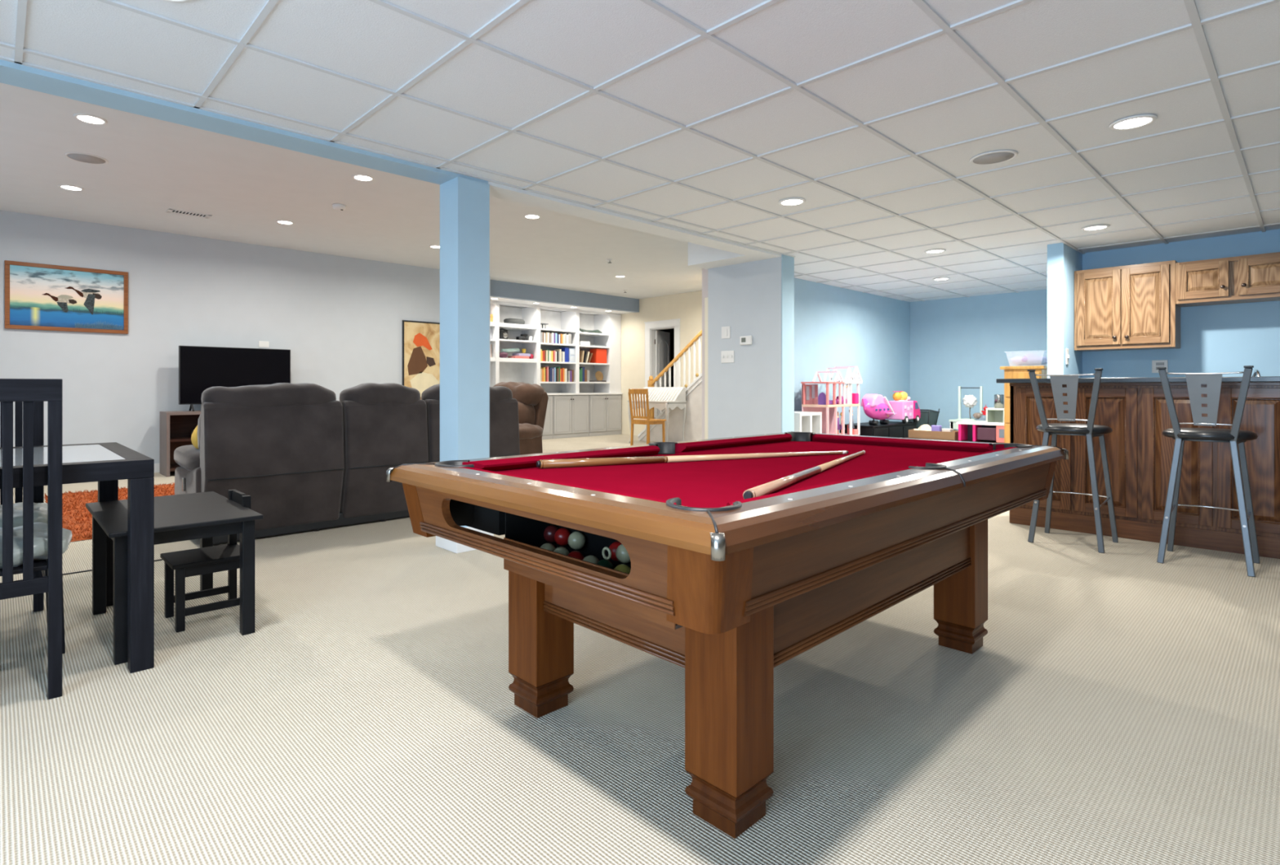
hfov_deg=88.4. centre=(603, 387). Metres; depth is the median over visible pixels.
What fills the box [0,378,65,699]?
dining chair
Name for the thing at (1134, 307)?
upper cabinet
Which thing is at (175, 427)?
tv stand
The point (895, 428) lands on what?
storage bench
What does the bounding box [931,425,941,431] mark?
block
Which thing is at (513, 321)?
basket
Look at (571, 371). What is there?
book
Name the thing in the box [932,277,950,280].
recessed light
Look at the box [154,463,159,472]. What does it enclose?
baseboard
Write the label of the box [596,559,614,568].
ball
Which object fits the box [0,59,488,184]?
ceiling beam
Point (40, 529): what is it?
seat cushion
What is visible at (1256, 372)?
faucet
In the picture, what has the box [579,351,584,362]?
book
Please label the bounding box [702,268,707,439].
wall
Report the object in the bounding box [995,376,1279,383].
countertop
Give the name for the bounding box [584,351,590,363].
book
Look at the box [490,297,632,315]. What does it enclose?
ceiling
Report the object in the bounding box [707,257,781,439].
wall
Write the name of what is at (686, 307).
wall
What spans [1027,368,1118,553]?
bar stool
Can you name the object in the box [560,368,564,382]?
book
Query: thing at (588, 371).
book
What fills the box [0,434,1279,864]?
floor
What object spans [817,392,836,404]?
bed
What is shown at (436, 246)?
recessed light
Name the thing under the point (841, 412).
doll
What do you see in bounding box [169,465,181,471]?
shelf
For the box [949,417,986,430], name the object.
table
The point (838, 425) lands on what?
doll
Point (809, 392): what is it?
dollhouse
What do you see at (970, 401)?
frame
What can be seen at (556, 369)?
book
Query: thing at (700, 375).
trim
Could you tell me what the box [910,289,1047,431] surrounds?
wall
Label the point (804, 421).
cube shelf
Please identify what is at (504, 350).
paper roll
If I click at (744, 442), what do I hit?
cushion
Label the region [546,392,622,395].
countertop
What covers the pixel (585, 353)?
book
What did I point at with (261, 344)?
wall outlet
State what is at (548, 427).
base cabinet
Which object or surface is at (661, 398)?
writing desk
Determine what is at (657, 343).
door frame
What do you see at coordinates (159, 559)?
power cord
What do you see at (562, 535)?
ball
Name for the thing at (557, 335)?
book
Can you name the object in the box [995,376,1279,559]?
bar counter
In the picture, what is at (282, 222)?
recessed light
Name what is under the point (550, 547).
ball
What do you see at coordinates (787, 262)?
wall
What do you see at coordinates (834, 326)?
wall
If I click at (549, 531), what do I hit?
ball
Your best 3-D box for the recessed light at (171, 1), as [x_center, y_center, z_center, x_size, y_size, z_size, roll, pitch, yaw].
[-1.479,-1.343,2.201,0.194,0.009,0.194,0,0,-43]
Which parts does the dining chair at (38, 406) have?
post, leg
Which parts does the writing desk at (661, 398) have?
leg, leg, leg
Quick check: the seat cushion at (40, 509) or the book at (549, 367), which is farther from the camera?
the book at (549, 367)
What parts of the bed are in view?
headboard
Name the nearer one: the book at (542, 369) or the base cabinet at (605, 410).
the book at (542, 369)
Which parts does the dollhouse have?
cornice, floor plate, floor plate, cornice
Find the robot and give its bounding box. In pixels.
[981,404,987,415]
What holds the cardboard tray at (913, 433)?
on the bench at (989, 442)
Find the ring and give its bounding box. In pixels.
[601,546,611,559]
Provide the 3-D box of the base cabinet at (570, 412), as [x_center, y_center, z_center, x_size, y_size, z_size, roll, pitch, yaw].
[-0.818,0.594,13.695,0.965,0.880,0.528,0,0,-43]
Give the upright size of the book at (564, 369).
0.267 m
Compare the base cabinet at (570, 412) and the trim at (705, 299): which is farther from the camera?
the base cabinet at (570, 412)
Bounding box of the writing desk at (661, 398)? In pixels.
[627,386,686,443]
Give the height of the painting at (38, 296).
0.730 m
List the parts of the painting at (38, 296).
frame, frame, frame, frame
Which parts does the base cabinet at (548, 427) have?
moulding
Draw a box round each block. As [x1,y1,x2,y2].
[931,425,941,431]
[942,428,952,431]
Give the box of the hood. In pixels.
[860,394,887,407]
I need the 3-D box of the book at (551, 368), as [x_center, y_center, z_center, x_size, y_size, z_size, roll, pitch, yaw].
[-1.101,-0.251,13.298,0.028,0.273,0.154,0,0,-43]
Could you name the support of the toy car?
on the dollhouse
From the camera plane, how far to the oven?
7.81 m
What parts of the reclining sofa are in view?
recline lever, arm, panel, panel, panel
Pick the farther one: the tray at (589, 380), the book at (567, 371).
the tray at (589, 380)
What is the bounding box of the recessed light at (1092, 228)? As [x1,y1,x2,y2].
[1081,224,1110,231]
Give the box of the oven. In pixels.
[977,426,995,440]
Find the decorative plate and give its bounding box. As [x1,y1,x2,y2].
[595,371,603,380]
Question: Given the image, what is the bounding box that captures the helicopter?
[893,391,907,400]
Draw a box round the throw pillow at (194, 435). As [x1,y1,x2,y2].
[191,426,198,448]
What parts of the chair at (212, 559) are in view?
leg, leg, seat, seat rail, post, backrest, post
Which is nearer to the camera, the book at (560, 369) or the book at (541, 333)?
the book at (541, 333)
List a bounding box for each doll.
[837,412,840,434]
[840,412,841,434]
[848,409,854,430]
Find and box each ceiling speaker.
[64,151,108,164]
[969,150,1017,165]
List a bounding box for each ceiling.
[0,0,1279,302]
[0,83,702,299]
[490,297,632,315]
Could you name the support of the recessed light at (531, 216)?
in the ceiling at (154, 166)
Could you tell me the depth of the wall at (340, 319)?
8.18 m
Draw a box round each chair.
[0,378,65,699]
[0,401,47,622]
[160,488,251,632]
[493,382,548,455]
[627,388,666,445]
[852,393,859,404]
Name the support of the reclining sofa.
on the floor
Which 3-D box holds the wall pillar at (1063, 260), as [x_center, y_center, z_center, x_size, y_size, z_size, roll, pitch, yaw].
[5.506,-0.216,7.352,3.430,2.500,0.130,0,0,-43]
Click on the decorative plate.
(599, 376)
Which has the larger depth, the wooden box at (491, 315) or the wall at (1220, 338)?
the wooden box at (491, 315)
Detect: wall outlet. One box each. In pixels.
[258,341,268,347]
[1066,348,1069,364]
[1151,360,1168,373]
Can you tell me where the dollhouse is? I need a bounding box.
[800,365,862,435]
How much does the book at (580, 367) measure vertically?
0.309 m
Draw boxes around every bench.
[839,421,917,438]
[904,437,998,443]
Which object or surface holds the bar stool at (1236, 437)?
on the floor
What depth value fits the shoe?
12.49 m
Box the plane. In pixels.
[860,394,897,425]
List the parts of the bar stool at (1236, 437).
leg, post, leg, plate, seat plate, seat, post, leg, leg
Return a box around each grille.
[67,153,105,164]
[973,152,1014,164]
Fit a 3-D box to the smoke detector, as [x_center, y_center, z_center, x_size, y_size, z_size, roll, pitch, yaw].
[-2.757,-1.871,6.850,0.136,0.050,0.136,0,0,-43]
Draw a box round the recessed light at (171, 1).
[163,0,191,3]
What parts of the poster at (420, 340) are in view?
frame, frame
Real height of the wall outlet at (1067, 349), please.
0.150 m
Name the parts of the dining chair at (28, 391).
seat, rail, rail, post, leg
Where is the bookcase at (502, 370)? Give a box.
[490,301,621,393]
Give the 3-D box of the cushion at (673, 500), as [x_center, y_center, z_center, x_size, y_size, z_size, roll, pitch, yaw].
[-0.137,0.259,1.695,0.050,0.036,0.898,0,0,-43]
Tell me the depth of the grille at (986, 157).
3.85 m
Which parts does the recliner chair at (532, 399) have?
arm, panel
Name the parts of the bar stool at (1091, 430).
post, leg, leg, plate, seat, seat plate, post, leg, leg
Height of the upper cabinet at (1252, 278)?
0.365 m
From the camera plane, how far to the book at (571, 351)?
13.59 m
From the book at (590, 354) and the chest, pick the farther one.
the book at (590, 354)
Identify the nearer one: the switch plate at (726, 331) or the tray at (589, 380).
the switch plate at (726, 331)
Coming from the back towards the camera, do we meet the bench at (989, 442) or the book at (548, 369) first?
the book at (548, 369)
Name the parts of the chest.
drawer, drawer, drawer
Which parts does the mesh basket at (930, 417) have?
frame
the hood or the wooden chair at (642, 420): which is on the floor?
the wooden chair at (642, 420)
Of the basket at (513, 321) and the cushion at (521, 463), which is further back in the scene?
the basket at (513, 321)
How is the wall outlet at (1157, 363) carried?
attached to the wall at (1220, 338)
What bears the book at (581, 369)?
on the bookcase at (502, 370)
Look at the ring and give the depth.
1.71 m
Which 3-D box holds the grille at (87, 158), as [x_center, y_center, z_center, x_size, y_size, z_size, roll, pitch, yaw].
[-4.279,-1.893,5.441,0.250,0.006,0.250,0,0,-43]
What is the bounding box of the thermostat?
[739,335,752,345]
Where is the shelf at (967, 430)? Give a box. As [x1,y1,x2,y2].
[955,421,1004,443]
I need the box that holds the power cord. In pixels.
[62,559,162,575]
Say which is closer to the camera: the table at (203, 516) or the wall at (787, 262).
the table at (203, 516)
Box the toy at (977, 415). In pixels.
[973,413,983,418]
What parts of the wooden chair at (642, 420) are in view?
post, leg, crest rail, rail, seat rail, post, leg, seat, seat rail, leg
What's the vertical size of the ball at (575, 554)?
0.052 m
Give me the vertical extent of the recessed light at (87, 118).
0.009 m
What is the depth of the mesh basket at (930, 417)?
9.24 m
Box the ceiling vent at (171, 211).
[165,208,212,218]
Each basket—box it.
[503,318,524,324]
[908,408,939,429]
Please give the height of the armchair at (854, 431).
0.120 m
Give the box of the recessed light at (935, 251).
[924,248,946,253]
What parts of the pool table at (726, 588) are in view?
corner post, leg, skirt panel, bead moulding, rail, under frame, rail, corner post, leg, rail, bead moulding, skirt panel, rail, leg, corner post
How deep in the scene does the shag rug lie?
5.53 m
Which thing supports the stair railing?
on the floor
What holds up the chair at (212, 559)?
on the floor
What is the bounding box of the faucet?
[1251,369,1260,377]
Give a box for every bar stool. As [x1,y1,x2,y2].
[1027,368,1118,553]
[1156,365,1260,577]
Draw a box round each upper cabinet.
[1074,260,1180,351]
[1175,252,1279,307]
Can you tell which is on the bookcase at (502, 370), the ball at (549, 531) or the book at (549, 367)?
the book at (549, 367)
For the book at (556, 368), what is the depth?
13.36 m
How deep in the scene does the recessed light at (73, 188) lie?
6.23 m
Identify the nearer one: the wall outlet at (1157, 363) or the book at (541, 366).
the wall outlet at (1157, 363)
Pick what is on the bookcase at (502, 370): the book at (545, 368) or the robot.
the book at (545, 368)
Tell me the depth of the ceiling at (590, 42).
3.08 m
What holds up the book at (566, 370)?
on the bookcase at (502, 370)
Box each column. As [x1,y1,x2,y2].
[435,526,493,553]
[440,177,489,527]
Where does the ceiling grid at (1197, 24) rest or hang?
attached to the ceiling at (590, 42)
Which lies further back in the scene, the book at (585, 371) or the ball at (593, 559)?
the book at (585, 371)
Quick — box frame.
[957,386,982,420]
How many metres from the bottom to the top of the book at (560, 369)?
0.265 m
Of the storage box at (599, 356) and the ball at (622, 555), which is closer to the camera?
the ball at (622, 555)
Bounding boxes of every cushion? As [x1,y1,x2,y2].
[0,502,47,528]
[0,522,71,568]
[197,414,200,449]
[457,466,676,505]
[462,445,659,471]
[517,401,535,425]
[675,433,791,452]
[726,468,911,506]
[812,433,1004,452]
[916,447,1016,466]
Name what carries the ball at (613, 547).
in the pool table at (726, 588)
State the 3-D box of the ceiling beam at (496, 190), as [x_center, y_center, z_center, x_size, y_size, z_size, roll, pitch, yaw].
[0.532,-1.609,5.623,3.700,0.575,0.210,0,0,-43]
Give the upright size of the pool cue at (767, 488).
0.030 m
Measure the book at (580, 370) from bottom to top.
0.250 m
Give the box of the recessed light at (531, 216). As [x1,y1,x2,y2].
[523,213,541,219]
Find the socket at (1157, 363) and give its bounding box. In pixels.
[1155,362,1164,365]
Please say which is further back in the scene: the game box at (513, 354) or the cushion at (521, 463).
the game box at (513, 354)
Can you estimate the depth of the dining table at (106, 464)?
2.40 m
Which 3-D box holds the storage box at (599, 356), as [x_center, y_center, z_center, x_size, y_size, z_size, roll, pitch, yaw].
[-0.122,-0.673,14.249,0.300,0.310,0.220,0,0,-43]
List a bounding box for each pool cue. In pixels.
[536,450,848,468]
[742,450,865,499]
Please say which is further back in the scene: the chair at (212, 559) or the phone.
the phone
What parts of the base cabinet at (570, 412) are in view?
door, moulding, door, moulding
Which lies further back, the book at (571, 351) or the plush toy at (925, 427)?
the book at (571, 351)
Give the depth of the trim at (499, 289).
12.66 m
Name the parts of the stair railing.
newel post, handrail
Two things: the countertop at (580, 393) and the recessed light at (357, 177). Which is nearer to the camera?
the recessed light at (357, 177)
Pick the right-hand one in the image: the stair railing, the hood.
the hood
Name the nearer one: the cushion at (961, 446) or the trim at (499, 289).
the cushion at (961, 446)
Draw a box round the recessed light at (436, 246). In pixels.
[429,244,439,248]
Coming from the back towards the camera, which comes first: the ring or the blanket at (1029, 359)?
the blanket at (1029, 359)
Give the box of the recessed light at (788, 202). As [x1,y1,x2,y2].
[777,197,805,206]
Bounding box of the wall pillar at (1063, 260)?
[1047,243,1082,378]
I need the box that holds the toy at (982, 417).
[976,415,986,421]
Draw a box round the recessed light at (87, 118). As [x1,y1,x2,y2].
[73,113,107,124]
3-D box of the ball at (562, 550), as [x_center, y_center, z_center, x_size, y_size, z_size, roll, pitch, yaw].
[-0.122,0.480,1.869,0.052,0.052,0.052,0,0,-43]
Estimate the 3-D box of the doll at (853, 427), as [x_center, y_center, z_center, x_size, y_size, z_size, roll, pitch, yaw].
[3.068,0.422,8.154,0.075,0.321,0.075,0,0,2]
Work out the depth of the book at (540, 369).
13.06 m
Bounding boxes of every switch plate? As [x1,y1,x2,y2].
[720,351,733,363]
[721,326,730,338]
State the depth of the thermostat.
6.92 m
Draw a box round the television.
[178,345,290,411]
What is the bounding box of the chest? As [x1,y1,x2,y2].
[1000,365,1047,443]
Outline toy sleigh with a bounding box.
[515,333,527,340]
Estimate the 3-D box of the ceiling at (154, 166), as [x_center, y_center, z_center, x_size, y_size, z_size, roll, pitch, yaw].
[-1.802,-1.956,7.762,12.700,0.120,6.100,0,0,-43]
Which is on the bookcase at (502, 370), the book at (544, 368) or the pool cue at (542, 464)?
the book at (544, 368)
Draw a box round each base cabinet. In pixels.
[542,395,552,439]
[552,395,588,439]
[588,394,621,436]
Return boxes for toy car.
[835,395,847,404]
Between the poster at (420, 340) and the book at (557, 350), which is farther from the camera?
the book at (557, 350)
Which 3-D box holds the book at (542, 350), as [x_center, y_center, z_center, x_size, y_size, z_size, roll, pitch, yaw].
[-1.229,-0.633,13.200,0.034,0.228,0.184,0,0,-43]
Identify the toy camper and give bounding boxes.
[885,400,920,423]
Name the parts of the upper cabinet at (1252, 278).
frame, door rail, door rail, door, rail, rail, door, door rail, door rail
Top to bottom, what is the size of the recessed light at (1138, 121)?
0.009 m
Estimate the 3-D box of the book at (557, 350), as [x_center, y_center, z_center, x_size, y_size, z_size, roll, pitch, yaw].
[-0.938,-0.649,13.453,0.037,0.260,0.161,0,0,-43]
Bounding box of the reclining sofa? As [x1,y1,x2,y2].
[173,382,519,546]
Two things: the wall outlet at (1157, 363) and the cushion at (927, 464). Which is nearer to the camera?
the cushion at (927, 464)
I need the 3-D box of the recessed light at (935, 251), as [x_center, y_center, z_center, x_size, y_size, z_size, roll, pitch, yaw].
[3.273,-1.343,6.501,0.194,0.009,0.194,0,0,-43]
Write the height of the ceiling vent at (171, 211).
0.006 m
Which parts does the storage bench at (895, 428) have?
drawer, drawer, drawer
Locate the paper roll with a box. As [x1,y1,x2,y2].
[501,348,519,352]
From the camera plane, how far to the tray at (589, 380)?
14.11 m
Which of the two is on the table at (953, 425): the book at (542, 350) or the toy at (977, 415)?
the toy at (977, 415)
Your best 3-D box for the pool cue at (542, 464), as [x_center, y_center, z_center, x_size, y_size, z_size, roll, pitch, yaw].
[0.393,0.265,2.485,1.336,0.030,0.030,0,0,-22]
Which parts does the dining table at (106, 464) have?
frame rail, glass, frame rail, leg, frame rail, leg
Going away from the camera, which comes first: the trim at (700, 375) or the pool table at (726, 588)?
the pool table at (726, 588)
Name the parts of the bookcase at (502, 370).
shelf, shelf, shelf, shelf, shelf, panel, shelf, shelf, shelf, shelf, shelf, shelf, shelf, shelf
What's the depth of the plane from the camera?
8.37 m
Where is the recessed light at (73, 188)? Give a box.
[57,184,84,191]
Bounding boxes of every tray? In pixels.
[503,537,675,630]
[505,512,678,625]
[589,380,606,382]
[908,429,958,439]
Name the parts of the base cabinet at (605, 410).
door, moulding, door, moulding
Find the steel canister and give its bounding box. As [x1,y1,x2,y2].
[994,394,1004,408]
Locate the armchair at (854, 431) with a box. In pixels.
[847,424,858,434]
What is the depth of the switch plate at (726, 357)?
7.12 m
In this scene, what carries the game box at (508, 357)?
on the bookcase at (502, 370)
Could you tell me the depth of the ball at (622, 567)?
1.67 m
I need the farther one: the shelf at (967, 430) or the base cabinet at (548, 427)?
the base cabinet at (548, 427)
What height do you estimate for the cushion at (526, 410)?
0.432 m
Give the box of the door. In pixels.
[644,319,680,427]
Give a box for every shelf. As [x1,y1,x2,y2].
[169,436,191,442]
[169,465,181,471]
[794,411,822,433]
[955,421,1004,443]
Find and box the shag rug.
[44,481,174,542]
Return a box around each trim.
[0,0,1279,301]
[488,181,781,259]
[490,280,639,312]
[637,373,702,440]
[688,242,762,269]
[704,297,707,439]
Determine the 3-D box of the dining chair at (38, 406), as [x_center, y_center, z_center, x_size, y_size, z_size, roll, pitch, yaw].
[-2.616,0.504,2.760,0.490,1.063,0.488,0,0,-43]
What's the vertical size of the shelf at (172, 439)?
0.025 m
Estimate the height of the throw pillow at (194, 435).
0.450 m
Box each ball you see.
[540,542,555,551]
[543,524,558,542]
[553,546,569,555]
[554,528,571,546]
[567,551,584,559]
[568,531,586,550]
[582,555,599,564]
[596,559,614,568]
[608,541,622,561]
[613,564,631,573]
[615,544,630,563]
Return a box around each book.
[540,332,542,342]
[540,349,542,361]
[540,367,545,382]
[540,368,542,382]
[541,366,548,382]
[542,350,546,361]
[542,368,543,382]
[545,368,547,382]
[548,368,550,382]
[549,367,555,382]
[551,368,552,382]
[555,349,561,362]
[555,368,557,382]
[555,368,559,382]
[556,333,559,343]
[560,368,561,382]
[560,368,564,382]
[564,368,565,382]
[566,369,573,382]
[566,370,569,382]
[569,370,572,382]
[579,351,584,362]
[579,367,584,382]
[579,368,582,382]
[579,369,581,382]
[582,351,586,362]
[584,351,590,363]
[584,369,586,382]
[586,353,592,363]
[586,370,589,382]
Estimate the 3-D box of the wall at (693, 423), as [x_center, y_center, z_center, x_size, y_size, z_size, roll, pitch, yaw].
[2.194,-0.687,11.195,0.030,3.442,4.450,0,0,-43]
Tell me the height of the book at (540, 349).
0.239 m
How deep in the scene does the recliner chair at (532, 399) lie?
7.42 m
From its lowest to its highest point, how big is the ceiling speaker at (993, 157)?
0.007 m
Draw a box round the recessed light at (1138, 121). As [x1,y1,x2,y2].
[1108,114,1157,130]
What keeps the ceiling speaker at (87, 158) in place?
attached to the ceiling at (154, 166)
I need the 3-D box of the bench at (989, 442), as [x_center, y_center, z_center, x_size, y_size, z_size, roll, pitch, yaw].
[4.489,0.842,8.253,0.560,0.385,1.185,0,0,-43]
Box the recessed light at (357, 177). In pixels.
[351,173,374,182]
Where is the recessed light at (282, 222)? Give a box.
[275,220,294,224]
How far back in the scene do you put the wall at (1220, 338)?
5.95 m
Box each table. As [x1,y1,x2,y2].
[0,442,154,673]
[85,491,263,665]
[386,431,1068,839]
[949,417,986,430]
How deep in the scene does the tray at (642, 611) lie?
1.61 m
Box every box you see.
[490,314,493,322]
[507,355,528,359]
[511,353,530,356]
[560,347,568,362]
[579,341,590,346]
[590,348,606,363]
[986,408,1004,422]
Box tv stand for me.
[160,410,200,476]
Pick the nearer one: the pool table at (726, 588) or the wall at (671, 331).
the pool table at (726, 588)
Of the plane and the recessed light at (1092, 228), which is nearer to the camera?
the recessed light at (1092, 228)
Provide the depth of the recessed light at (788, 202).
4.76 m
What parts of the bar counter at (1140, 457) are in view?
panel, rail, rail, panel, rail, rail, panel, rail, board, rail, rail, panel, panel, rail, rail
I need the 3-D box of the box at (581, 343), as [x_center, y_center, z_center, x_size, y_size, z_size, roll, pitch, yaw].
[-0.453,-0.926,13.930,0.260,0.085,0.200,0,0,-43]
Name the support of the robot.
on the table at (953, 425)
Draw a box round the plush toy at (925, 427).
[914,424,931,431]
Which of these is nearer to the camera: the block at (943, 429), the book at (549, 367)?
the block at (943, 429)
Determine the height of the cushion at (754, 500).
0.036 m
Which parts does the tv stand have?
panel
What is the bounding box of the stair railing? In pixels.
[648,329,702,418]
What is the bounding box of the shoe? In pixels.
[499,351,507,358]
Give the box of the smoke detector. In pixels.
[332,204,346,210]
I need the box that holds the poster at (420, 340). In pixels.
[402,320,439,399]
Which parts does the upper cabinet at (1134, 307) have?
door, door rail, door rail, rail, rail, door rail, door rail, door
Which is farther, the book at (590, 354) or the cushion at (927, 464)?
the book at (590, 354)
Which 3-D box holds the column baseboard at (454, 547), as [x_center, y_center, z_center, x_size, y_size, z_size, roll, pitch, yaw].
[-0.907,0.959,4.284,0.272,0.150,0.270,0,0,-43]
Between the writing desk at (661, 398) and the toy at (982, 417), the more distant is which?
the writing desk at (661, 398)
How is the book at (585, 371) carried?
on the bookcase at (502, 370)
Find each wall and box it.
[0,210,490,463]
[619,290,702,435]
[638,376,702,442]
[657,328,674,386]
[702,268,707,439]
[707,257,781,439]
[781,254,794,432]
[794,278,910,433]
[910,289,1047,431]
[1082,229,1279,377]
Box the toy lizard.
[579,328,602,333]
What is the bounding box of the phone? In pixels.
[499,328,507,339]
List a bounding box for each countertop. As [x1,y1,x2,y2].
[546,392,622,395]
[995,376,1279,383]
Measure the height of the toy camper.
0.300 m
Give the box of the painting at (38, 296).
[4,260,128,333]
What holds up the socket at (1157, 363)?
attached to the wall outlet at (1157, 363)
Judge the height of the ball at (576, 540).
0.052 m
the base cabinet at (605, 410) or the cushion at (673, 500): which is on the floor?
the base cabinet at (605, 410)
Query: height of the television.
0.790 m
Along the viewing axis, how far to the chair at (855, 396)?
8.14 m

